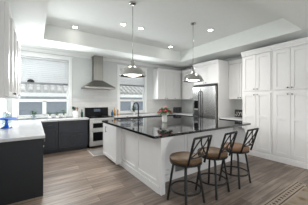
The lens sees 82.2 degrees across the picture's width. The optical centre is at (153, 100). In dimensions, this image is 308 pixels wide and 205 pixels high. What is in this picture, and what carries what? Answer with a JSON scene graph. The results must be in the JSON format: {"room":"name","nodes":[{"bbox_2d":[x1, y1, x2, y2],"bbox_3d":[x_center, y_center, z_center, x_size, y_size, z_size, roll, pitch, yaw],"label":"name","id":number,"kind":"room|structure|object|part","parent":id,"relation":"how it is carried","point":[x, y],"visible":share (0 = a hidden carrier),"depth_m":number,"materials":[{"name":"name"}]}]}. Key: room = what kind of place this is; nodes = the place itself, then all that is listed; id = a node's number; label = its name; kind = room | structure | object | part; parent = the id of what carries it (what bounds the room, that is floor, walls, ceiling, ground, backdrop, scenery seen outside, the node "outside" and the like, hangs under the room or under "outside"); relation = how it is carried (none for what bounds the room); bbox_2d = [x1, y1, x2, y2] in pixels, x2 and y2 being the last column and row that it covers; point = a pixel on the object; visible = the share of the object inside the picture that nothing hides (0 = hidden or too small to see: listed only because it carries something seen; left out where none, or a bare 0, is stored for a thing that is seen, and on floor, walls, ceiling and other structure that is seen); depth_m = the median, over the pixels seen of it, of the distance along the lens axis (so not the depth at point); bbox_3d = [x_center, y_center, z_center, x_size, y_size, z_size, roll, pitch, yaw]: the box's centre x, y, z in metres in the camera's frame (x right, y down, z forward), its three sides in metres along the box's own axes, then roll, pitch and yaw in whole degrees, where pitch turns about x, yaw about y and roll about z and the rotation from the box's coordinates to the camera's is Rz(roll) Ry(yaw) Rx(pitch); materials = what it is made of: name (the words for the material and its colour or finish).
{"room":"kitchen","nodes":[
{"label":"kitchen","id":0,"kind":"room"},
{"bbox_2d":[6,50,181,119],"bbox_3d":[-1.341,-0.010,6.432,6.460,2.880,0.120,0,0,-34],"label":"wall","id":1,"kind":"structure","parent":0,"point":[81,67],"depth_m":5.81,"materials":[{"name":"paint"}]},
{"bbox_2d":[12,51,72,119],"bbox_3d":[-3.191,-0.420,5.142,1.500,1.860,0.155,0,0,-34],"label":"window","id":2,"kind":"structure","parent":1,"relation":"in","point":[15,102],"depth_m":5.16,"materials":[{"name":"white paint"}]},
{"bbox_3d":[-3.210,0.210,5.169,1.270,0.500,0.030,0,0,-34],"label":"sash","id":3,"kind":"part","parent":2,"relation":"part of","materials":[{"name":"white paint"}]},
{"bbox_3d":[-3.226,-0.590,5.194,1.270,1.280,0.030,0,0,-34],"label":"sash","id":4,"kind":"part","parent":2,"relation":"part of","materials":[{"name":"white paint"}]},
{"bbox_2d":[20,56,67,85],"bbox_3d":[-3.186,-0.843,5.134,1.246,0.765,0.170,0,0,-34],"label":"window blind","id":5,"kind":"object","parent":2,"relation":"attached to","point":[38,77],"visible":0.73,"depth_m":5.12,"materials":[{"name":"white fabric"}]},
{"bbox_3d":[-3.188,-0.489,5.137,1.246,0.058,0.034,0,0,-34],"label":"rail","id":6,"kind":"part","parent":5,"relation":"part of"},
{"bbox_3d":[-3.176,0.475,5.119,1.460,0.030,0.100,0,0,-34],"label":"sill","id":7,"kind":"part","parent":2,"relation":"part of","materials":[{"name":"white paint"}]},
{"bbox_2d":[20,47,90,58],"bbox_3d":[-2.942,-1.415,5.238,2.090,0.070,0.065,0,0,-34],"label":"trim","id":8,"kind":"structure","parent":1,"relation":"attached to","point":[21,48],"depth_m":5.21,"materials":[{"name":"white paint"}]},
{"bbox_2d":[81,55,115,89],"bbox_3d":[-1.794,-0.909,5.727,0.960,1.079,0.512,0,0,-34],"label":"range hood","id":9,"kind":"object","parent":1,"relation":"attached to","point":[97,82],"visible":1,"depth_m":5.71,"materials":[{"name":"metal"}]},
{"bbox_2d":[72,89,180,116],"bbox_3d":[-0.654,0.074,6.817,4.610,0.888,0.012,0,0,-34],"label":"backsplash","id":10,"kind":"structure","parent":1,"relation":"attached to","point":[91,97],"depth_m":6.10,"materials":[{"name":"tile"}]},
{"bbox_2d":[117,65,146,113],"bbox_3d":[-0.826,-0.400,6.741,1.290,1.780,0.155,0,0,-34],"label":"window","id":11,"kind":"structure","parent":1,"relation":"in","point":[119,100],"depth_m":6.73,"materials":[{"name":"white paint"}]},
{"bbox_2d":[120,69,143,86],"bbox_3d":[-0.821,-0.853,6.734,1.036,0.625,0.049,0,0,-34],"label":"window blind","id":12,"kind":"object","parent":11,"relation":"attached to","point":[135,81],"visible":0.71,"depth_m":6.72,"materials":[{"name":"white fabric"}]},
{"bbox_3d":[-0.822,-0.569,6.735,1.036,0.058,0.034,0,0,-34],"label":"rail","id":13,"kind":"part","parent":12,"relation":"part of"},
{"bbox_3d":[-0.861,-0.560,6.793,1.060,1.220,0.030,0,0,-34],"label":"sash","id":14,"kind":"part","parent":11,"relation":"part of","materials":[{"name":"white paint"}]},
{"bbox_3d":[-0.844,0.200,6.768,1.060,0.480,0.030,0,0,-34],"label":"sash","id":15,"kind":"part","parent":11,"relation":"part of","materials":[{"name":"white paint"}]},
{"bbox_2d":[103,58,181,69],"bbox_3d":[-0.245,-1.415,7.061,3.700,0.070,0.065,0,0,-34],"label":"trim","id":16,"kind":"structure","parent":1,"relation":"attached to","point":[104,59],"depth_m":6.86,"materials":[{"name":"white paint"}]},
{"bbox_2d":[153,68,174,98],"bbox_3d":[0.412,-0.660,7.302,0.820,1.220,0.398,0,0,-34],"label":"upper cabinet","id":17,"kind":"object","parent":1,"relation":"attached to","point":[163,79],"visible":1,"depth_m":7.15,"materials":[{"name":"white paint"}]},
{"bbox_3d":[0.320,-0.608,7.073,0.403,1.105,0.022,0,0,-34],"label":"door","id":18,"kind":"part","parent":17,"relation":"part of","materials":[{"name":"white paint"}]},
{"bbox_3d":[0.412,-1.220,7.302,0.820,0.100,0.398,0,0,-34],"label":"crown","id":19,"kind":"part","parent":17,"relation":"part of","materials":[{"name":"white paint"}]},
{"bbox_3d":[0.659,-0.608,7.302,0.403,1.105,0.022,0,0,-34],"label":"door","id":20,"kind":"part","parent":17,"relation":"part of","materials":[{"name":"white paint"}]},
{"bbox_2d":[174,70,181,98],"bbox_3d":[1.067,-0.660,7.744,0.752,1.220,0.398,0,0,-34],"label":"upper cabinet","id":21,"kind":"object","parent":1,"relation":"attached to","point":[177,74],"visible":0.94,"depth_m":7.54,"materials":[{"name":"white paint"}]},
{"bbox_3d":[0.982,-0.608,7.520,0.352,1.105,0.022,0,0,-34],"label":"door","id":22,"kind":"part","parent":21,"relation":"part of","materials":[{"name":"white paint"}]},
{"bbox_2d":[4,0,307,68],"bbox_3d":[-0.133,-1.685,1.805,9.800,0.470,9.140,0,0,-34],"label":"ceiling","id":23,"kind":"structure","parent":0,"point":[239,26],"depth_m":4.18,"materials":[{"name":"paint"}]},
{"bbox_2d":[119,1,145,77],"bbox_3d":[-0.398,-1.137,3.304,0.495,1.364,0.495,0,0,-34],"label":"pendant lamp","id":24,"kind":"object","parent":23,"relation":"hanging from","point":[132,71],"visible":1,"depth_m":3.23,"materials":[{"name":"silver metal"}]},
{"bbox_3d":[-0.398,-0.544,3.304,0.495,0.178,0.495,0,0,-34],"label":"lamp shade","id":25,"kind":"part","parent":24,"relation":"part of","materials":[{"name":"silver metal"}]},
{"bbox_3d":[-0.398,-1.272,3.304,0.011,1.035,0.011,0,0,33],"label":"rod","id":26,"kind":"part","parent":24,"relation":"part of","materials":[{"name":"silver metal"}]},
{"bbox_2d":[182,22,203,81],"bbox_3d":[0.922,-1.137,4.172,0.495,1.364,0.495,0,0,-34],"label":"pendant lamp","id":27,"kind":"object","parent":23,"relation":"hanging from","point":[193,77],"visible":1,"depth_m":4.06,"materials":[{"name":"silver metal"}]},
{"bbox_3d":[0.922,-0.544,4.172,0.495,0.178,0.495,0,0,-34],"label":"lamp shade","id":28,"kind":"part","parent":27,"relation":"part of","materials":[{"name":"silver metal"}]},
{"bbox_2d":[9,146,307,204],"bbox_3d":[-0.133,1.480,1.805,9.800,0.100,9.140,0,0,-34],"label":"floor","id":29,"kind":"structure","parent":0,"point":[74,177],"depth_m":3.01,"materials":[{"name":"brown wood"}]},
{"bbox_2d":[0,138,44,204],"bbox_3d":[-2.260,0.996,2.927,0.745,0.868,1.120,0,0,-34],"label":"base cabinet","id":30,"kind":"object","parent":29,"relation":"on","point":[21,162],"visible":0.77,"depth_m":2.50,"materials":[{"name":"wood"}]},
{"bbox_2d":[0,117,88,141],"bbox_3d":[-2.247,0.540,3.976,1.941,0.040,2.904,0,0,-34],"label":"countertop","id":31,"kind":"structure","parent":30,"relation":"on","point":[26,129],"depth_m":3.17,"materials":[{"name":"white stone"}]},
{"bbox_2d":[0,117,17,128],"bbox_3d":[-2.789,0.426,3.341,0.332,0.186,0.332,0,0,-34],"label":"cake stand","id":32,"kind":"object","parent":31,"relation":"on","point":[6,119],"visible":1,"depth_m":3.32,"materials":[{"name":"blue glass"}]},
{"bbox_3d":[-2.789,0.346,3.341,0.332,0.026,0.332,0,0,-34],"label":"plate","id":33,"kind":"part","parent":32,"relation":"part of","materials":[{"name":"blue glass"}]},
{"bbox_2d":[73,111,77,117],"bbox_3d":[-2.394,0.424,5.382,0.160,0.190,0.158,0,0,-34],"label":"utensil crock","id":34,"kind":"object","parent":31,"relation":"on","point":[75,113],"visible":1,"depth_m":5.31,"materials":[{"name":"white ceramic"}]},
{"bbox_2d":[41,121,57,154],"bbox_3d":[-2.922,0.996,4.896,0.420,0.868,0.622,0,0,-34],"label":"base cabinet","id":35,"kind":"object","parent":29,"relation":"on","point":[50,129],"visible":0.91,"depth_m":4.70,"materials":[{"name":"wood"}]},
{"bbox_3d":[-2.752,0.650,4.693,0.355,0.160,0.022,0,0,-34],"label":"drawer","id":36,"kind":"part","parent":35,"relation":"part of","materials":[{"name":"wood"}]},
{"bbox_3d":[-2.752,1.030,4.693,0.355,0.580,0.022,0,0,-34],"label":"door","id":37,"kind":"part","parent":35,"relation":"part of","materials":[{"name":"wood"}]},
{"bbox_2d":[58,120,87,151],"bbox_3d":[-2.428,0.996,5.230,0.766,0.868,0.622,0,0,-34],"label":"base cabinet","id":38,"kind":"object","parent":29,"relation":"on","point":[73,134],"visible":0.93,"depth_m":5.00,"materials":[{"name":"wood"}]},
{"bbox_3d":[-2.280,1.130,5.012,0.755,0.380,0.022,0,0,-34],"label":"drawer","id":39,"kind":"part","parent":38,"relation":"part of","materials":[{"name":"wood"}]},
{"bbox_3d":[-2.280,0.750,5.012,0.755,0.360,0.022,0,0,-34],"label":"drawer","id":40,"kind":"part","parent":38,"relation":"part of","materials":[{"name":"wood"}]},
{"bbox_2d":[87,148,103,156],"bbox_3d":[-1.332,1.425,5.026,0.940,0.011,0.640,0,0,-34],"label":"floor mat","id":41,"kind":"object","parent":29,"relation":"on","point":[95,152],"visible":0.41,"depth_m":4.82,"materials":[{"name":"white fabric"}]},
{"bbox_2d":[85,107,113,147],"bbox_3d":[-1.744,0.824,5.661,0.760,1.213,0.647,0,0,-34],"label":"range cooker","id":42,"kind":"object","parent":29,"relation":"on","point":[96,115],"visible":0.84,"depth_m":5.39,"materials":[{"name":"metal"}]},
{"bbox_3d":[-1.596,0.740,5.442,0.750,0.260,0.035,0,0,-34],"label":"oven door","id":43,"kind":"part","parent":42,"relation":"part of","materials":[{"name":"metal"}]},
{"bbox_3d":[-1.596,1.070,5.442,0.750,0.380,0.035,0,0,-34],"label":"oven door","id":44,"kind":"part","parent":42,"relation":"part of","materials":[{"name":"metal"}]},
{"bbox_3d":[-1.597,1.317,5.444,0.750,0.095,0.030,0,0,-34],"label":"drawer","id":45,"kind":"part","parent":42,"relation":"part of","materials":[{"name":"metal"}]},
{"bbox_2d":[87,115,112,117],"bbox_3d":[-1.743,0.524,5.660,0.760,0.019,0.530,0,0,-34],"label":"cooktop","id":46,"kind":"object","parent":42,"relation":"in","point":[88,116],"depth_m":5.68,"materials":[{"name":"black glass"}]},
{"bbox_3d":[-1.596,0.569,5.442,0.760,0.063,0.035,0,0,-34],"label":"control panel","id":47,"kind":"part","parent":42,"relation":"part of","materials":[{"name":"metal"}]},
{"bbox_2d":[114,117,136,119],"bbox_3d":[-1.083,0.996,6.139,0.800,0.868,0.622,0,0,-34],"label":"base cabinet","id":48,"kind":"object","parent":29,"relation":"on","point":[123,117],"visible":0.14,"depth_m":5.90,"materials":[{"name":"wood"}]},
{"bbox_2d":[137,115,157,117],"bbox_3d":[-0.377,0.996,6.616,0.896,0.868,0.622,0,0,-34],"label":"base cabinet","id":49,"kind":"object","parent":29,"relation":"on","point":[157,115],"visible":0.12,"depth_m":6.36,"materials":[{"name":"wood"}]},
{"bbox_2d":[103,123,246,195],"bbox_3d":[0.393,0.996,4.270,2.607,0.868,2.365,0,0,-34],"label":"kitchen island","id":50,"kind":"object","parent":29,"relation":"on","point":[146,158],"visible":0.69,"depth_m":3.37,"materials":[{"name":"white paint"}]},
{"bbox_3d":[-1.059,0.964,4.175,0.020,0.792,0.855,0,0,-34],"label":"door","id":51,"kind":"part","parent":50,"relation":"part of","materials":[{"name":"white paint"}]},
{"bbox_3d":[-0.771,0.971,3.837,0.120,0.818,0.026,0,0,-34],"label":"panel","id":52,"kind":"part","parent":50,"relation":"part of","materials":[{"name":"white paint"}]},
{"bbox_3d":[-0.514,0.937,3.592,0.020,0.746,0.668,0,0,-34],"label":"panel","id":53,"kind":"part","parent":50,"relation":"part of","materials":[{"name":"white paint"}]},
{"bbox_3d":[-0.317,1.373,3.289,0.032,0.115,1.392,0,0,-34],"label":"moulding","id":54,"kind":"part","parent":50,"relation":"part of","materials":[{"name":"white paint"}]},
{"bbox_3d":[-0.124,0.937,3.014,0.020,0.746,0.714,0,0,-34],"label":"panel","id":55,"kind":"part","parent":50,"relation":"part of","materials":[{"name":"white paint"}]},
{"bbox_3d":[0.120,0.996,2.700,0.077,0.868,0.070,0,0,-34],"label":"corner post","id":56,"kind":"part","parent":50,"relation":"part of","materials":[{"name":"white paint"}]},
{"bbox_3d":[0.316,0.932,3.185,0.770,0.736,0.015,0,0,-34],"label":"panel","id":57,"kind":"part","parent":50,"relation":"part of","materials":[{"name":"white paint"}]},
{"bbox_2d":[102,116,250,138],"bbox_3d":[0.436,0.540,4.320,2.680,0.040,2.430,0,0,-34],"label":"island countertop","id":58,"kind":"structure","parent":50,"relation":"on","point":[152,127],"depth_m":3.67,"materials":[{"name":"black stone"}]},
{"bbox_2d":[118,119,141,121],"bbox_3d":[-0.625,0.543,4.586,0.658,0.036,0.338,0,0,-34],"label":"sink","id":59,"kind":"object","parent":58,"relation":"in","point":[136,119],"visible":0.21,"depth_m":4.72,"materials":[{"name":"metal"}]},
{"bbox_2d":[133,102,141,118],"bbox_3d":[-0.483,0.281,4.959,0.074,0.476,0.309,0,0,45],"label":"tap","id":60,"kind":"object","parent":58,"relation":"on","point":[135,102],"visible":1,"depth_m":4.99,"materials":[{"name":"black metal"}]},
{"bbox_2d":[162,115,166,122],"bbox_3d":[0.251,0.431,4.201,0.132,0.175,0.132,0,0,-34],"label":"vase","id":61,"kind":"object","parent":58,"relation":"on","point":[164,117],"visible":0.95,"depth_m":4.15,"materials":[{"name":"white ceramic"}]},
{"bbox_2d":[157,106,172,114],"bbox_3d":[0.259,0.254,4.197,0.398,0.231,0.415,0,0,25],"label":"bouquet","id":62,"kind":"object","parent":61,"relation":"in","point":[165,109],"visible":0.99,"depth_m":4.11,"materials":[{"name":"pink plant"}]},
{"bbox_2d":[175,166,183,171],"bbox_3d":[0.542,1.210,3.305,0.360,0.160,0.022,0,0,-34],"label":"vent","id":63,"kind":"object","parent":50,"relation":"attached to","point":[177,169],"depth_m":3.25,"materials":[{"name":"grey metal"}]},
{"bbox_3d":[0.952,1.370,3.610,2.320,0.120,0.025,0,0,-34],"label":"moulding","id":64,"kind":"part","parent":50,"relation":"part of","materials":[{"name":"white paint"}]},
{"bbox_3d":[0.958,0.932,3.619,0.760,0.736,0.015,0,0,-34],"label":"panel","id":65,"kind":"part","parent":50,"relation":"part of","materials":[{"name":"white paint"}]},
{"bbox_3d":[1.592,0.932,4.048,0.750,0.736,0.015,0,0,-34],"label":"panel","id":66,"kind":"part","parent":50,"relation":"part of","materials":[{"name":"white paint"}]},
{"bbox_2d":[167,135,212,204],"bbox_3d":[0.488,0.937,2.460,0.460,0.988,0.590,0,0,-36],"label":"bar stool","id":67,"kind":"object","parent":29,"relation":"on","point":[184,159],"visible":1,"depth_m":2.36,"materials":[{"name":"brown leather"}]},
{"bbox_3d":[0.277,1.153,2.540,0.194,0.558,0.033,0,0,9],"label":"leg","id":68,"kind":"part","parent":67,"relation":"part of","materials":[{"name":"black metal"}]},
{"bbox_3d":[0.450,0.877,2.513,0.458,0.056,0.458,0,0,-36],"label":"seat frame","id":69,"kind":"part","parent":67,"relation":"part of","materials":[{"name":"black metal"}]},
{"bbox_3d":[0.450,0.809,2.513,0.460,0.082,0.460,0,0,-36],"label":"seat","id":70,"kind":"part","parent":67,"relation":"part of","materials":[{"name":"brown leather"}]},
{"bbox_3d":[0.423,1.153,2.339,0.033,0.558,0.194,0,0,9],"label":"leg","id":71,"kind":"part","parent":67,"relation":"part of","materials":[{"name":"black metal"}]},
{"bbox_3d":[0.609,0.651,2.294,0.366,0.416,0.179,0,0,-36],"label":"backrest","id":72,"kind":"part","parent":67,"relation":"part of","materials":[{"name":"black metal"}]},
{"bbox_3d":[0.624,1.153,2.486,0.194,0.558,0.033,0,0,9],"label":"leg","id":73,"kind":"part","parent":67,"relation":"part of","materials":[{"name":"black metal"}]},
{"bbox_2d":[193,84,217,119],"bbox_3d":[1.941,0.460,6.055,0.903,1.940,0.950,0,0,-34],"label":"refrigerator","id":74,"kind":"object","parent":29,"relation":"on","point":[205,97],"visible":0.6,"depth_m":5.76,"materials":[{"name":"grey metal"}]},
{"bbox_3d":[1.492,0.443,6.111,0.075,1.815,0.355,0,0,-34],"label":"door","id":75,"kind":"part","parent":74,"relation":"part of","materials":[{"name":"metal"}]},
{"bbox_3d":[1.760,0.443,5.714,0.075,1.815,0.587,0,0,-34],"label":"door","id":76,"kind":"part","parent":74,"relation":"part of","materials":[{"name":"metal"}]},
{"bbox_2d":[193,59,234,119],"bbox_3d":[2.053,0.080,6.130,0.926,2.700,1.040,0,0,-34],"label":"refrigerator surround","id":77,"kind":"object","parent":29,"relation":"on","point":[214,71],"visible":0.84,"depth_m":5.67,"materials":[{"name":"white paint"}]},
{"bbox_3d":[1.576,-0.855,6.118,0.022,0.610,0.507,0,0,-34],"label":"door","id":78,"kind":"part","parent":77,"relation":"part of","materials":[{"name":"white paint"}]},
{"bbox_3d":[2.053,-1.220,6.130,0.926,0.100,1.040,0,0,-34],"label":"crown","id":79,"kind":"part","parent":77,"relation":"part of","materials":[{"name":"white paint"}]},
{"bbox_3d":[1.863,-0.855,5.693,0.022,0.610,0.507,0,0,-34],"label":"door","id":80,"kind":"part","parent":77,"relation":"part of","materials":[{"name":"white paint"}]},
{"bbox_3d":[2.357,0.445,5.724,0.876,1.970,0.025,0,0,-34],"label":"panel","id":81,"kind":"part","parent":77,"relation":"part of","materials":[{"name":"white paint"}]},
{"bbox_2d":[195,131,237,199],"bbox_3d":[0.965,0.937,2.746,0.460,0.988,0.590,0,0,-40],"label":"bar stool","id":82,"kind":"object","parent":29,"relation":"on","point":[214,153],"visible":0.88,"depth_m":2.62,"materials":[{"name":"black metal"}]},
{"bbox_3d":[0.748,1.153,2.811,0.194,0.558,0.033,0,0,5],"label":"leg","id":83,"kind":"part","parent":82,"relation":"part of","materials":[{"name":"black metal"}]},
{"bbox_3d":[0.938,1.153,2.971,0.033,0.558,0.194,0,0,5],"label":"leg","id":84,"kind":"part","parent":82,"relation":"part of","materials":[{"name":"black metal"}]},
{"bbox_3d":[0.923,0.809,2.796,0.460,0.082,0.460,0,0,-40],"label":"seat","id":85,"kind":"part","parent":82,"relation":"part of","materials":[{"name":"brown leather"}]},
{"bbox_3d":[0.923,0.877,2.796,0.458,0.056,0.458,0,0,-40],"label":"seat frame","id":86,"kind":"part","parent":82,"relation":"part of","materials":[{"name":"black metal"}]},
{"bbox_3d":[0.907,1.153,2.621,0.033,0.558,0.194,0,0,5],"label":"leg","id":87,"kind":"part","parent":82,"relation":"part of","materials":[{"name":"black metal"}]},
{"bbox_3d":[1.098,1.153,2.781,0.194,0.558,0.033,0,0,5],"label":"leg","id":88,"kind":"part","parent":82,"relation":"part of","materials":[{"name":"black metal"}]},
{"bbox_3d":[1.097,0.651,2.589,0.366,0.416,0.179,0,0,-40],"label":"backrest","id":89,"kind":"part","parent":82,"relation":"part of","materials":[{"name":"black metal"}]},
{"bbox_2d":[219,128,258,188],"bbox_3d":[1.461,0.937,3.057,0.460,0.988,0.590,0,0,-36],"label":"bar stool","id":90,"kind":"object","parent":29,"relation":"on","point":[238,148],"visible":0.88,"depth_m":2.93,"materials":[{"name":"black metal"}]},
{"bbox_3d":[1.249,1.153,3.137,0.194,0.558,0.033,0,0,9],"label":"leg","id":91,"kind":"part","parent":90,"relation":"part of","materials":[{"name":"black metal"}]},
{"bbox_3d":[1.450,1.153,3.283,0.033,0.558,0.194,0,0,9],"label":"leg","id":92,"kind":"part","parent":90,"relation":"part of","materials":[{"name":"black metal"}]},
{"bbox_3d":[1.423,0.809,3.110,0.460,0.082,0.460,0,0,-36],"label":"seat","id":93,"kind":"part","parent":90,"relation":"part of","materials":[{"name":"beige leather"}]},
{"bbox_3d":[1.423,0.877,3.110,0.458,0.056,0.458,0,0,-36],"label":"seat frame","id":94,"kind":"part","parent":90,"relation":"part of","materials":[{"name":"black metal"}]},
{"bbox_3d":[1.395,1.153,2.936,0.033,0.558,0.194,0,0,9],"label":"leg","id":95,"kind":"part","parent":90,"relation":"part of","materials":[{"name":"black metal"}]},
{"bbox_3d":[1.596,1.153,3.082,0.194,0.558,0.033,0,0,9],"label":"leg","id":96,"kind":"part","parent":90,"relation":"part of","materials":[{"name":"black metal"}]},
{"bbox_3d":[1.582,0.651,2.891,0.366,0.416,0.179,0,0,-36],"label":"backrest","id":97,"kind":"part","parent":90,"relation":"part of","materials":[{"name":"black metal"}]},
{"bbox_2d":[241,46,271,159],"bbox_3d":[2.961,0.060,4.777,0.936,2.740,0.736,0,0,-34],"label":"pantry cabinet","id":98,"kind":"object","parent":29,"relation":"on","point":[256,63],"visible":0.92,"depth_m":4.50,"materials":[{"name":"white paint"}]},
{"bbox_3d":[2.536,0.545,4.696,0.022,1.470,0.334,0,0,-34],"label":"door","id":99,"kind":"part","parent":98,"relation":"part of","materials":[{"name":"white paint"}]},
{"bbox_3d":[2.536,-0.710,4.696,0.022,0.920,0.334,0,0,-34],"label":"door","id":100,"kind":"part","parent":98,"relation":"part of","materials":[{"name":"white paint"}]},
{"bbox_3d":[2.961,-1.250,4.777,0.936,0.120,0.736,0,0,-34],"label":"crown","id":101,"kind":"part","parent":98,"relation":"part of","materials":[{"name":"white paint"}]},
{"bbox_3d":[2.728,0.545,4.413,0.022,1.470,0.334,0,0,-34],"label":"door","id":102,"kind":"part","parent":98,"relation":"part of","materials":[{"name":"white paint"}]},
{"bbox_3d":[2.728,-0.710,4.413,0.022,0.920,0.334,0,0,-34],"label":"door","id":103,"kind":"part","parent":98,"relation":"part of","materials":[{"name":"white paint"}]},
{"bbox_2d":[261,181,307,204],"bbox_3d":[2.133,1.424,2.138,1.750,0.012,1.201,0,0,-34],"label":"area rug","id":104,"kind":"object","parent":29,"relation":"on","point":[296,193],"visible":1,"depth_m":2.61,"materials":[{"name":"beige fabric"}]},
{"bbox_2d":[271,37,307,168],"bbox_3d":[3.374,0.060,4.165,0.936,2.740,0.732,0,0,-34],"label":"pantry cabinet","id":105,"kind":"object","parent":29,"relation":"on","point":[290,58],"visible":1,"depth_m":3.92,"materials":[{"name":"white paint"}]},
{"bbox_3d":[2.950,0.545,4.084,0.022,1.470,0.332,0,0,-34],"label":"door","id":106,"kind":"part","parent":105,"relation":"part of","materials":[{"name":"white paint"}]},
{"bbox_3d":[2.950,-0.710,4.084,0.022,0.920,0.332,0,0,-34],"label":"door","id":107,"kind":"part","parent":105,"relation":"part of","materials":[{"name":"white paint"}]},
{"bbox_3d":[3.374,-1.250,4.165,0.936,0.120,0.732,0,0,-34],"label":"crown","id":108,"kind":"part","parent":105,"relation":"part of","materials":[{"name":"white paint"}]},
{"bbox_3d":[3.140,0.545,3.802,0.022,1.470,0.332,0,0,-34],"label":"door","id":109,"kind":"part","parent":105,"relation":"part of","materials":[{"name":"white paint"}]},
{"bbox_3d":[3.140,-0.710,3.802,0.022,0.920,0.332,0,0,-34],"label":"door","id":110,"kind":"part","parent":105,"relation":"part of","materials":[{"name":"white paint"}]},
{"bbox_3d":[2.563,0.996,5.404,0.894,0.868,0.725,0,0,-34],"label":"base cabinet","id":111,"kind":"object","parent":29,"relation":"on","visible":0},
{"bbox_2d":[219,116,241,120],"bbox_3d":[2.572,0.540,5.406,0.876,0.040,0.733,0,0,-34],"label":"countertop","id":112,"kind":"structure","parent":111,"relation":"on","point":[228,117],"depth_m":5.30,"materials":[{"name":"white stone"}]},
{"bbox_2d":[235,109,241,116],"bbox_3d":[2.694,0.404,5.562,0.127,0.230,0.260,0,0,-34],"label":"sign","id":113,"kind":"object","parent":112,"relation":"on","point":[238,113],"visible":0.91,"depth_m":5.53,"materials":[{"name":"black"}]},
{"bbox_3d":[1.518,0.996,6.982,0.858,0.868,0.930,0,0,-34],"label":"base cabinet","id":114,"kind":"object","parent":29,"relation":"on","visible":0},
{"bbox_2d":[109,112,192,117],"bbox_3d":[0.266,0.540,6.501,3.471,0.040,1.534,0,0,-34],"label":"countertop","id":115,"kind":"structure","parent":114,"relation":"on","point":[182,113],"depth_m":6.56,"materials":[{"name":"white stone"}]},
{"bbox_2d":[173,107,181,112],"bbox_3d":[1.015,0.403,7.570,0.340,0.233,0.232,0,0,-34],"label":"toaster","id":116,"kind":"object","parent":115,"relation":"on","point":[175,109],"visible":1,"depth_m":7.50,"materials":[{"name":"grey plastic"}]},
{"bbox_2d":[182,56,241,112],"bbox_3d":[3.844,-0.010,4.420,0.120,2.880,9.020,0,0,-34],"label":"wall","id":117,"kind":"structure","parent":0,"point":[187,104],"depth_m":7.61,"materials":[{"name":"paint"}]},
{"bbox_2d":[181,69,193,98],"bbox_3d":[1.651,-0.660,7.198,0.396,1.220,1.140,0,0,-34],"label":"upper cabinet","id":118,"kind":"object","parent":117,"relation":"attached to","point":[187,87],"visible":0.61,"depth_m":7.34,"materials":[{"name":"white paint"}]},
{"bbox_3d":[1.378,-0.608,7.357,0.022,1.105,0.563,0,0,-34],"label":"door","id":119,"kind":"part","parent":118,"relation":"part of","materials":[{"name":"white paint"}]},
{"bbox_2d":[228,59,241,98],"bbox_3d":[2.769,-0.655,5.543,0.396,1.230,0.725,0,0,-34],"label":"upper cabinet","id":120,"kind":"object","parent":117,"relation":"attached to","point":[235,66],"visible":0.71,"depth_m":5.59,"materials":[{"name":"white paint"}]},
{"bbox_3d":[2.769,-1.220,5.543,0.396,0.100,0.725,0,0,-34],"label":"crown","id":121,"kind":"part","parent":120,"relation":"part of","materials":[{"name":"white paint"}]},
{"bbox_3d":[2.756,-0.603,5.317,0.022,1.115,0.356,0,0,-34],"label":"door","id":122,"kind":"part","parent":120,"relation":"part of","materials":[{"name":"white paint"}]},
{"bbox_3d":[-2.529,-0.010,2.527,0.120,2.880,5.020,0,0,-34],"label":"wall","id":123,"kind":"structure","parent":0,"visible":0},
{"bbox_2d":[0,100,6,124],"bbox_3d":[-3.065,0.249,3.438,0.012,0.538,2.870,0,0,-34],"label":"backsplash","id":124,"kind":"structure","parent":123,"relation":"attached to","point":[3,103],"depth_m":4.16,"materials":[{"name":"white paint"}]},
{"bbox_2d":[0,0,15,97],"bbox_3d":[-2.223,-0.635,2.540,0.373,1.190,1.098,0,0,-34],"label":"upper cabinet","id":125,"kind":"object","parent":123,"relation":"attached to","point":[7,26],"visible":1,"depth_m":2.19,"materials":[{"name":"white paint"}]},
{"bbox_3d":[-1.958,-0.635,2.387,0.042,1.160,0.489,0,0,-34],"label":"door","id":126,"kind":"part","parent":125,"relation":"part of","materials":[{"name":"white paint"}]},
{"bbox_3d":[-2.266,-0.635,2.842,0.042,1.160,0.489,0,0,-34],"label":"door","id":127,"kind":"part","parent":125,"relation":"part of","materials":[{"name":"white paint"}]},
{"bbox_2d":[0,32,20,98],"bbox_3d":[-2.840,-0.635,3.453,0.373,1.190,1.098,0,0,-34],"label":"upper cabinet","id":128,"kind":"object","parent":123,"relation":"attached to","point":[18,95],"visible":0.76,"depth_m":3.48,"materials":[{"name":"white paint"}]},
{"bbox_3d":[-2.575,-0.635,3.300,0.042,1.160,0.489,0,0,-34],"label":"door","id":129,"kind":"part","parent":128,"relation":"part of","materials":[{"name":"white paint"}]},
{"bbox_3d":[-2.883,-0.635,3.755,0.042,1.160,0.489,0,0,-34],"label":"door","id":130,"kind":"part","parent":128,"relation":"part of","materials":[{"name":"white paint"}]},
{"label":"outside","id":131,"kind":"structure","parent":0,"visible":0},
{"bbox_3d":[-4.564,1.780,10.325,16.000,0.100,9.780,0,0,-34],"label":"ground","id":132,"kind":"structure","parent":131,"visible":0},
{"bbox_2d":[19,72,142,114],"bbox_3d":[-4.205,0.009,11.581,14.400,3.442,4.100,0,0,-34],"label":"house","id":133,"kind":"structure","parent":132,"relation":"on","point":[27,91],"depth_m":8.89,"materials":[{"name":"paint"}]}
]}

